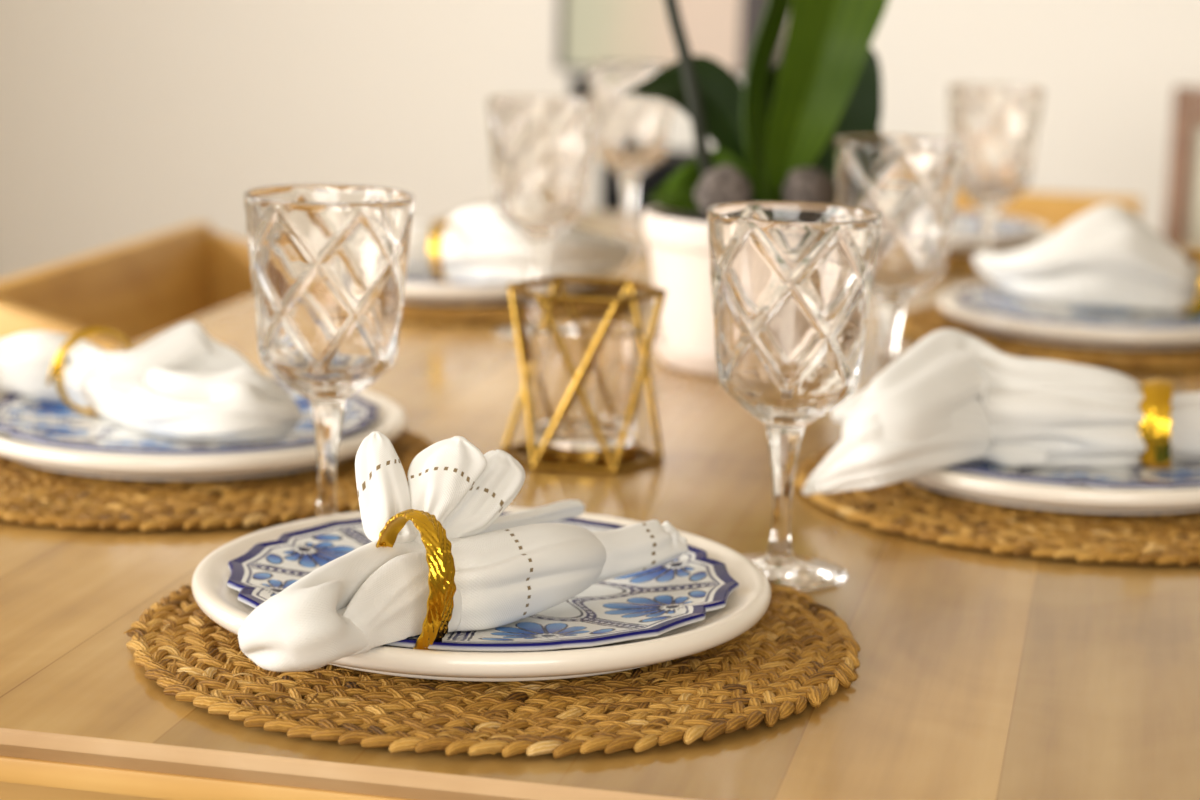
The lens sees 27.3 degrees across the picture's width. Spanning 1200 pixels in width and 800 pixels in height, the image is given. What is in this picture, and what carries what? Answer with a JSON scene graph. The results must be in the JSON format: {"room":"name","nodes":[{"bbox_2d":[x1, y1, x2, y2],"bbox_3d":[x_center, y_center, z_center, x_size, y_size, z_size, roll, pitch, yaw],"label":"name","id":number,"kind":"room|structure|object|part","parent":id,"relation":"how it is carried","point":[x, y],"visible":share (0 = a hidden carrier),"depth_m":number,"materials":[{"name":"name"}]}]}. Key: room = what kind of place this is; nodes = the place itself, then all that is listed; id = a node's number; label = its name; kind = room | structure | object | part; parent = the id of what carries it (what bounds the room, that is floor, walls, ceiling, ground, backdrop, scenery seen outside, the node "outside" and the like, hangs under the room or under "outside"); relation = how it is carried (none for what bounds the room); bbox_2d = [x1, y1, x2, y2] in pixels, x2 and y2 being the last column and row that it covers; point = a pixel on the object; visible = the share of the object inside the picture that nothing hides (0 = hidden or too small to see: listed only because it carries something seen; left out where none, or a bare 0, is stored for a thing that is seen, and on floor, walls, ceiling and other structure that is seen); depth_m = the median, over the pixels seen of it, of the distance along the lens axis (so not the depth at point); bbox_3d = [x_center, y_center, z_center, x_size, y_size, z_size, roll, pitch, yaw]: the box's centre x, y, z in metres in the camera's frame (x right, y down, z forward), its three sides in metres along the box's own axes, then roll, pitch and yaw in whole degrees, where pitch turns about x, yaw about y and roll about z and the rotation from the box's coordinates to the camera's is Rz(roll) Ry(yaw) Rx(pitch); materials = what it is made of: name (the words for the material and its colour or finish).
{"room":"dining room","nodes":[
{"label":"dining room","id":0,"kind":"room"},
{"bbox_2d":[0,0,1199,280],"bbox_3d":[0.945,-0.992,4.186,5.200,2.600,0.100,4,11,12],"label":"wall","id":1,"kind":"structure","parent":0,"point":[122,121],"depth_m":4.52,"materials":[{"name":"white paint"}]},
{"bbox_2d":[570,76,589,98],"bbox_3d":[-0.036,-0.559,4.425,0.034,0.042,0.016,4,11,12],"label":"wall switch","id":2,"kind":"object","parent":1,"relation":"attached to","point":[580,85],"visible":0.8,"depth_m":4.42,"materials":[{"name":"white plastic"}]},
{"bbox_2d":[556,0,779,76],"bbox_3d":[0.129,-0.948,4.308,0.398,0.750,0.030,4,11,12],"label":"framed picture","id":3,"kind":"object","parent":1,"relation":"attached to","point":[588,31],"visible":0.8,"depth_m":4.37,"materials":[{"name":"grey"}]},
{"bbox_3d":[0.091,-0.586,4.389,0.320,0.006,0.022,4,11,12],"label":"frame rail","id":4,"kind":"part","parent":3,"relation":"part of","materials":[{"name":"grey"}]},
{"bbox_3d":[0.239,0.886,1.441,6.407,0.080,7.292,2,11,0],"label":"floor","id":5,"kind":"structure","parent":0,"visible":0},
{"bbox_2d":[0,222,252,351],"bbox_3d":[-0.288,0.238,2.504,0.482,0.755,0.560,4,11,12],"label":"armchair","id":6,"kind":"object","parent":5,"relation":"on","point":[141,288],"visible":0.06,"depth_m":2.53,"materials":[{"name":"brown wood"}]},
{"bbox_3d":[-0.469,0.102,2.238,0.215,0.390,0.022,4,11,12],"label":"arm","id":7,"kind":"part","parent":6,"relation":"part of","materials":[{"name":"brown wood"}]},
{"bbox_3d":[-0.354,0.005,2.755,0.215,0.390,0.022,4,11,12],"label":"arm","id":8,"kind":"part","parent":6,"relation":"part of","materials":[{"name":"brown wood"}]},
{"bbox_2d":[0,204,1199,799],"bbox_3d":[0.099,0.339,2.057,0.970,0.750,2.000,4,11,12],"label":"dining table","id":9,"kind":"object","parent":5,"relation":"on","point":[983,674],"visible":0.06,"depth_m":1.19,"materials":[{"name":"brown wood"}]},
{"bbox_3d":[-0.101,0.170,1.045,0.958,0.012,0.018,4,11,12],"label":"support rail","id":10,"kind":"part","parent":9,"relation":"part of","materials":[{"name":"brown wood"}]},
{"bbox_2d":[0,429,431,531],"bbox_3d":[-0.274,0.037,1.562,0.354,0.009,0.354,-7,14,-39],"label":"placemat","id":11,"kind":"object","parent":9,"relation":"on","point":[29,494],"visible":0.35,"depth_m":1.45,"materials":[{"name":"wicker"}]},
{"bbox_2d":[0,374,405,480],"bbox_3d":[-0.269,0.016,1.596,0.286,0.019,0.286,-2,11,-17],"label":"dinner plate","id":12,"kind":"object","parent":11,"relation":"on","point":[391,422],"visible":0.33,"depth_m":1.48,"materials":[{"name":"beige ceramic"}]},
{"bbox_2d":[0,378,378,455],"bbox_3d":[-0.269,0.012,1.594,0.254,0.011,0.251,-2,11,-17],"label":"salad plate","id":13,"kind":"object","parent":12,"relation":"on","point":[42,422],"visible":0.28,"depth_m":1.54,"materials":[{"name":"white ceramic"}]},
{"bbox_2d":[0,321,302,440],"bbox_3d":[-0.309,-0.021,1.581,0.280,0.070,0.092,8,13,29],"label":"napkin","id":14,"kind":"object","parent":13,"relation":"on","point":[182,383],"visible":0.98,"depth_m":1.54,"materials":[{"name":"white fabric"}]},
{"bbox_2d":[46,327,133,414],"bbox_3d":[-0.328,-0.019,1.591,0.062,0.058,0.016,-5,13,-31],"label":"napkin ring","id":15,"kind":"object","parent":14,"relation":"attached to","point":[57,368],"visible":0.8,"depth_m":1.58,"materials":[{"name":"gold metal"}]},
{"bbox_2d":[244,184,414,517],"bbox_3d":[-0.151,-0.016,1.366,0.093,0.197,0.093,11,14,39],"label":"goblet","id":16,"kind":"object","parent":9,"relation":"on","point":[329,262],"visible":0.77,"depth_m":1.33,"materials":[{"name":"clear glass"}]},
{"bbox_3d":[-0.152,0.034,1.375,0.023,0.070,0.023,5,11,16],"label":"stem","id":17,"kind":"part","parent":16,"relation":"part of","materials":[{"name":"clear glass"}]},
{"bbox_2d":[244,184,414,401],"bbox_3d":[-0.149,-0.057,1.358,0.093,0.114,0.093,5,11,16],"label":"bowl","id":18,"kind":"object","parent":16,"relation":"on","point":[329,262],"depth_m":1.33,"materials":[{"name":"clear glass"}]},
{"bbox_2d":[123,578,859,757],"bbox_3d":[-0.050,0.113,1.205,0.354,0.009,0.354,-3,12,-22],"label":"placemat","id":19,"kind":"object","parent":9,"relation":"on","point":[800,651],"visible":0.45,"depth_m":1.10,"materials":[{"name":"wicker"}]},
{"bbox_2d":[192,507,770,681],"bbox_3d":[-0.058,0.095,1.225,0.286,0.019,0.286,2,11,0],"label":"dinner plate","id":20,"kind":"object","parent":19,"relation":"on","point":[745,606],"visible":0.35,"depth_m":1.13,"materials":[{"name":"beige ceramic"}]},
{"bbox_2d":[227,512,738,651],"bbox_3d":[-0.058,0.090,1.221,0.254,0.011,0.251,2,11,0],"label":"salad plate","id":21,"kind":"object","parent":20,"relation":"on","point":[656,601],"visible":0.23,"depth_m":1.20,"materials":[{"name":"white ceramic"}]},
{"bbox_2d":[238,431,687,671],"bbox_3d":[-0.068,0.056,1.166,0.097,0.090,0.292,10,14,37],"label":"napkin","id":22,"kind":"object","parent":21,"relation":"on","point":[512,567],"visible":0.9,"depth_m":1.14,"materials":[{"name":"white fabric"}]},
{"bbox_2d":[376,509,455,649],"bbox_3d":[-0.087,0.084,1.111,0.016,0.072,0.058,-7,14,-38],"label":"napkin ring","id":23,"kind":"object","parent":22,"relation":"attached to","point":[439,557],"visible":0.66,"depth_m":1.09,"materials":[{"name":"gold metal"}]},
{"bbox_2d":[401,284,642,322],"bbox_3d":[-0.138,-0.104,2.308,0.354,0.009,0.354,10,14,38],"label":"placemat","id":24,"kind":"object","parent":9,"relation":"on","point":[414,311],"visible":0.19,"depth_m":2.18,"materials":[{"name":"wicker"}]},
{"bbox_2d":[403,275,605,303],"bbox_3d":[-0.137,-0.118,2.305,0.286,0.019,0.286,-4,12,-28],"label":"dinner plate","id":25,"kind":"object","parent":24,"relation":"on","point":[421,293],"visible":0.23,"depth_m":2.17,"materials":[{"name":"beige ceramic"}]},
{"bbox_2d":[405,278,508,285],"bbox_3d":[-0.137,-0.122,2.304,0.254,0.011,0.251,-4,12,-28],"label":"salad plate","id":26,"kind":"object","parent":25,"relation":"on","point":[427,281],"visible":0.12,"depth_m":2.18,"materials":[{"name":"white ceramic"}]},
{"bbox_2d":[406,206,633,281],"bbox_3d":[-0.072,-0.144,2.245,0.316,0.070,0.135,-5,13,-30],"label":"napkin","id":27,"kind":"object","parent":26,"relation":"on","point":[480,245],"visible":0.62,"depth_m":2.20,"materials":[{"name":"white fabric"}]},
{"bbox_2d":[430,220,452,281],"bbox_3d":[-0.141,-0.131,2.210,0.016,0.061,0.061,4,11,10],"label":"napkin ring","id":28,"kind":"object","parent":27,"relation":"attached to","point":[437,230],"visible":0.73,"depth_m":2.19,"materials":[{"name":"gold metal"}]},
{"bbox_2d":[487,95,598,340],"bbox_3d":[-0.051,-0.153,2.080,0.093,0.199,0.093,-3,12,-23],"label":"goblet","id":29,"kind":"object","parent":9,"relation":"on","point":[542,146],"visible":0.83,"depth_m":2.04,"materials":[{"name":"clear glass"}]},
{"bbox_3d":[-0.052,-0.103,2.090,0.023,0.071,0.023,2,11,0],"label":"stem","id":30,"kind":"part","parent":29,"relation":"part of","materials":[{"name":"clear glass"}]},
{"bbox_2d":[487,95,598,238],"bbox_3d":[-0.049,-0.194,2.072,0.093,0.116,0.093,2,11,0],"label":"bowl","id":31,"kind":"object","parent":29,"relation":"on","point":[542,146],"depth_m":2.04,"materials":[{"name":"clear glass"}]},
{"bbox_2d":[501,275,666,474],"bbox_3d":[-0.010,-0.018,1.612,0.108,0.115,0.099,2,11,0],"label":"candle holder","id":32,"kind":"object","parent":9,"relation":"on","point":[622,459],"visible":0.84,"depth_m":1.59,"materials":[{"name":"gold metal"}]},
{"bbox_2d":[525,436,638,466],"bbox_3d":[-0.012,0.031,1.622,0.075,0.012,0.075,2,11,0],"label":"candle","id":33,"kind":"object","parent":32,"relation":"on","point":[623,456],"depth_m":1.59,"materials":[{"name":"white wax"}]},
{"bbox_3d":[-0.012,0.036,1.623,0.108,0.005,0.099,2,11,0],"label":"frame","id":34,"kind":"part","parent":32,"relation":"part of","materials":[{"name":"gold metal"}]},
{"bbox_2d":[531,319,639,449],"bbox_3d":[-0.010,-0.009,1.614,0.070,0.077,0.070,2,11,0],"label":"glass","id":35,"kind":"object","parent":32,"relation":"in","point":[608,383],"visible":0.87,"depth_m":1.59,"materials":[{"name":"clear glass"}]},
{"bbox_3d":[-0.009,-0.072,1.602,0.104,0.005,0.096,2,11,0],"label":"frame","id":36,"kind":"part","parent":32,"relation":"part of","materials":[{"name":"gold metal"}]},
{"bbox_2d":[589,62,671,256],"bbox_3d":[0.032,-0.256,2.619,0.093,0.199,0.093,-1,11,-14],"label":"goblet","id":37,"kind":"object","parent":9,"relation":"on","point":[631,132],"visible":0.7,"depth_m":2.58,"materials":[{"name":"clear glass"}]},
{"bbox_3d":[0.030,-0.205,2.629,0.023,0.071,0.023,-2,11,-17],"label":"stem","id":38,"kind":"part","parent":37,"relation":"part of","materials":[{"name":"clear glass"}]},
{"bbox_2d":[589,62,671,174],"bbox_3d":[0.033,-0.297,2.611,0.093,0.116,0.093,-2,11,-17],"label":"bowl","id":39,"kind":"object","parent":37,"relation":"on","point":[631,132],"depth_m":2.58,"materials":[{"name":"clear glass"}]},
{"bbox_2d":[653,330,716,375],"bbox_3d":[0.115,-0.038,1.980,0.150,0.021,0.150,2,11,0],"label":"saucer","id":40,"kind":"object","parent":9,"relation":"on","point":[684,360],"visible":0.23,"depth_m":1.93,"materials":[{"name":"beige ceramic"}]},
{"bbox_2d":[643,205,714,353],"bbox_3d":[0.116,-0.091,1.970,0.167,0.117,0.167,2,11,0],"label":"flower pot","id":41,"kind":"object","parent":40,"relation":"on","point":[678,241],"visible":0.31,"depth_m":1.92,"materials":[{"name":"beige ceramic"}]},
{"bbox_2d":[695,165,751,216],"bbox_3d":[0.096,-0.161,1.926,0.045,0.047,0.036,2,11,0],"label":"stone","id":42,"kind":"object","parent":41,"relation":"on","point":[724,183],"visible":0.75,"depth_m":1.91,"materials":[{"name":"grey stone"}]},
{"bbox_2d":[624,0,888,212],"bbox_3d":[0.134,-0.294,1.950,0.220,0.295,0.113,0,11,-10],"label":"orchid plant","id":43,"kind":"object","parent":41,"relation":"in","point":[826,85],"visible":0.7,"depth_m":1.94,"materials":[{"name":"green plant"}]},
{"bbox_3d":[0.076,-0.269,1.910,0.092,0.246,0.021,-1,11,-14],"label":"flower stem","id":44,"kind":"part","parent":43,"relation":"part of","materials":[{"name":"black"}]},
{"bbox_2d":[782,167,833,203],"bbox_3d":[0.163,-0.163,1.936,0.041,0.040,0.034,2,11,0],"label":"stone","id":45,"kind":"object","parent":41,"relation":"on","point":[803,184],"visible":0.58,"depth_m":1.92,"materials":[{"name":"grey stone"}]},
{"bbox_2d":[707,201,882,590],"bbox_3d":[0.100,-0.002,1.326,0.093,0.199,0.093,7,12,25],"label":"goblet","id":46,"kind":"object","parent":9,"relation":"on","point":[792,283],"visible":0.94,"depth_m":1.29,"materials":[{"name":"clear glass"}]},
{"bbox_3d":[0.099,0.048,1.336,0.023,0.071,0.023,6,12,19],"label":"stem","id":47,"kind":"part","parent":46,"relation":"part of","materials":[{"name":"clear glass"}]},
{"bbox_2d":[707,201,882,428],"bbox_3d":[0.102,-0.043,1.318,0.093,0.116,0.093,6,12,19],"label":"bowl","id":48,"kind":"object","parent":46,"relation":"on","point":[792,283],"depth_m":1.29,"materials":[{"name":"clear glass"}]},
{"bbox_2d":[833,135,963,372],"bbox_3d":[0.211,-0.088,1.782,0.093,0.199,0.093,-2,12,-18],"label":"goblet","id":49,"kind":"object","parent":9,"relation":"on","point":[912,181],"visible":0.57,"depth_m":1.74,"materials":[{"name":"clear glass"}]},
{"bbox_3d":[0.209,-0.037,1.792,0.023,0.071,0.023,-1,11,-11],"label":"stem","id":50,"kind":"part","parent":49,"relation":"part of","materials":[{"name":"clear glass"}]},
{"bbox_2d":[945,246,1027,267],"bbox_3d":[0.356,-0.175,2.748,0.354,0.009,0.354,-6,13,-33],"label":"placemat","id":51,"kind":"object","parent":9,"relation":"on","point":[953,260],"visible":0.03,"depth_m":2.59,"materials":[{"name":"wicker"}]},
{"bbox_2d":[948,210,1050,253],"bbox_3d":[0.356,-0.188,2.744,0.286,0.019,0.286,-1,11,-11],"label":"dinner plate","id":52,"kind":"object","parent":51,"relation":"on","point":[1041,231],"visible":0.16,"depth_m":2.63,"materials":[{"name":"beige ceramic"}]},
{"bbox_2d":[951,211,1034,237],"bbox_3d":[0.356,-0.193,2.743,0.254,0.011,0.251,-1,11,-11],"label":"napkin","id":53,"kind":"object","parent":52,"relation":"on","point":[965,224],"visible":0.16,"depth_m":2.75,"materials":[{"name":"white fabric"}]},
{"bbox_2d":[946,84,1043,289],"bbox_3d":[0.382,-0.206,2.418,0.093,0.199,0.093,7,12,24],"label":"goblet","id":54,"kind":"object","parent":9,"relation":"on","point":[997,126],"visible":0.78,"depth_m":2.38,"materials":[{"name":"clear glass"}]},
{"bbox_3d":[0.381,-0.156,2.428,0.023,0.071,0.023,-4,12,-28],"label":"stem","id":55,"kind":"part","parent":54,"relation":"part of","materials":[{"name":"clear glass"}]},
{"bbox_2d":[948,84,1043,206],"bbox_3d":[0.384,-0.247,2.410,0.093,0.116,0.093,-4,12,-28],"label":"bowl","id":56,"kind":"object","parent":54,"relation":"on","point":[997,126],"depth_m":2.38,"materials":[{"name":"clear glass"}]},
{"bbox_2d":[793,445,1199,566],"bbox_3d":[0.299,0.056,1.552,0.354,0.009,0.354,3,11,5],"label":"placemat","id":57,"kind":"object","parent":9,"relation":"on","point":[910,509],"visible":0.35,"depth_m":1.44,"materials":[{"name":"wicker"}]},
{"bbox_2d":[906,468,1199,514],"bbox_3d":[0.303,0.036,1.582,0.286,0.019,0.286,7,12,26],"label":"dinner plate","id":58,"kind":"object","parent":57,"relation":"on","point":[1084,499],"visible":0.25,"depth_m":1.45,"materials":[{"name":"beige ceramic"}]},
{"bbox_2d":[945,460,1199,489],"bbox_3d":[0.303,0.031,1.580,0.251,0.011,0.254,7,12,26],"label":"salad plate","id":59,"kind":"object","parent":58,"relation":"on","point":[1181,475],"visible":0.24,"depth_m":1.50,"materials":[{"name":"white ceramic"}]},
{"bbox_2d":[803,329,1199,494],"bbox_3d":[0.275,0.005,1.535,0.326,0.093,0.110,-2,12,-19],"label":"napkin","id":60,"kind":"object","parent":59,"relation":"on","point":[953,397],"visible":0.98,"depth_m":1.51,"materials":[{"name":"white fabric"}]},
{"bbox_2d":[1139,378,1173,468],"bbox_3d":[0.349,0.015,1.543,0.022,0.057,0.057,5,11,15],"label":"napkin ring","id":61,"kind":"object","parent":60,"relation":"attached to","point":[1155,432],"visible":0.99,"depth_m":1.52,"materials":[{"name":"gold metal"}]},
{"bbox_2d":[900,302,1199,369],"bbox_3d":[0.440,-0.062,2.177,0.354,0.009,0.354,5,11,16],"label":"placemat","id":62,"kind":"object","parent":9,"relation":"on","point":[919,322],"visible":0.34,"depth_m":2.06,"materials":[{"name":"wicker"}]},
{"bbox_2d":[938,283,1199,348],"bbox_3d":[0.441,-0.075,2.174,0.286,0.019,0.286,10,14,38],"label":"dinner plate","id":63,"kind":"object","parent":62,"relation":"on","point":[948,302],"visible":0.49,"depth_m":2.06,"materials":[{"name":"beige ceramic"}]},
{"bbox_2d":[958,284,1199,329],"bbox_3d":[0.441,-0.080,2.173,0.251,0.011,0.254,10,14,38],"label":"salad plate","id":64,"kind":"object","parent":63,"relation":"on","point":[996,300],"visible":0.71,"depth_m":2.15,"materials":[{"name":"white ceramic"}]},
{"bbox_2d":[973,203,1199,311],"bbox_3d":[0.474,-0.126,2.174,0.296,0.093,0.098,4,11,14],"label":"napkin","id":65,"kind":"object","parent":64,"relation":"on","point":[1106,256],"visible":0.98,"depth_m":2.15,"materials":[{"name":"white fabric"}]},
{"bbox_2d":[1178,249,1199,317],"bbox_3d":[0.518,-0.102,2.148,0.024,0.060,0.061,0,11,-8],"label":"napkin ring","id":66,"kind":"object","parent":65,"relation":"attached to","point":[1193,255],"visible":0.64,"depth_m":2.14,"materials":[{"name":"gold metal"}]},
{"bbox_2d":[600,148,696,212],"bbox_3d":[0.214,-0.067,4.289,0.404,0.703,0.298,4,11,12],"label":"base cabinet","id":67,"kind":"object","parent":5,"relation":"on","point":[611,199],"visible":0.04,"depth_m":4.13,"materials":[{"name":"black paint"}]},
{"bbox_3d":[0.088,-0.072,4.180,0.190,0.598,0.017,4,11,12],"label":"door","id":68,"kind":"part","parent":67,"relation":"part of","materials":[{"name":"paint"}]},
{"bbox_2d":[955,189,1140,234],"bbox_3d":[0.390,0.122,3.207,0.560,0.755,0.482,4,11,12],"label":"armchair","id":69,"kind":"object","parent":5,"relation":"on","point":[1053,210],"visible":0.07,"depth_m":3.31,"materials":[{"name":"brown wood"}]},
{"bbox_3d":[0.686,-0.059,3.244,0.022,0.390,0.215,4,11,12],"label":"arm","id":70,"kind":"part","parent":69,"relation":"part of","materials":[{"name":"brown wood"}]},
{"bbox_2d":[1163,86,1199,242],"bbox_3d":[0.973,0.042,3.353,0.454,0.890,0.468,4,11,14],"label":"dining chair","id":71,"kind":"object","parent":5,"relation":"on","point":[1185,98],"visible":0.33,"depth_m":3.53,"materials":[{"name":"brown wood"}]},
{"bbox_3d":[1.035,-0.214,3.518,0.383,0.334,0.016,4,11,14],"label":"panel","id":72,"kind":"part","parent":71,"relation":"part of","materials":[{"name":"beige fabric"}]},
{"bbox_3d":[1.040,-0.406,3.480,0.383,0.055,0.030,4,11,14],"label":"rail","id":73,"kind":"part","parent":71,"relation":"part of","materials":[{"name":"brown wood"}]}
]}

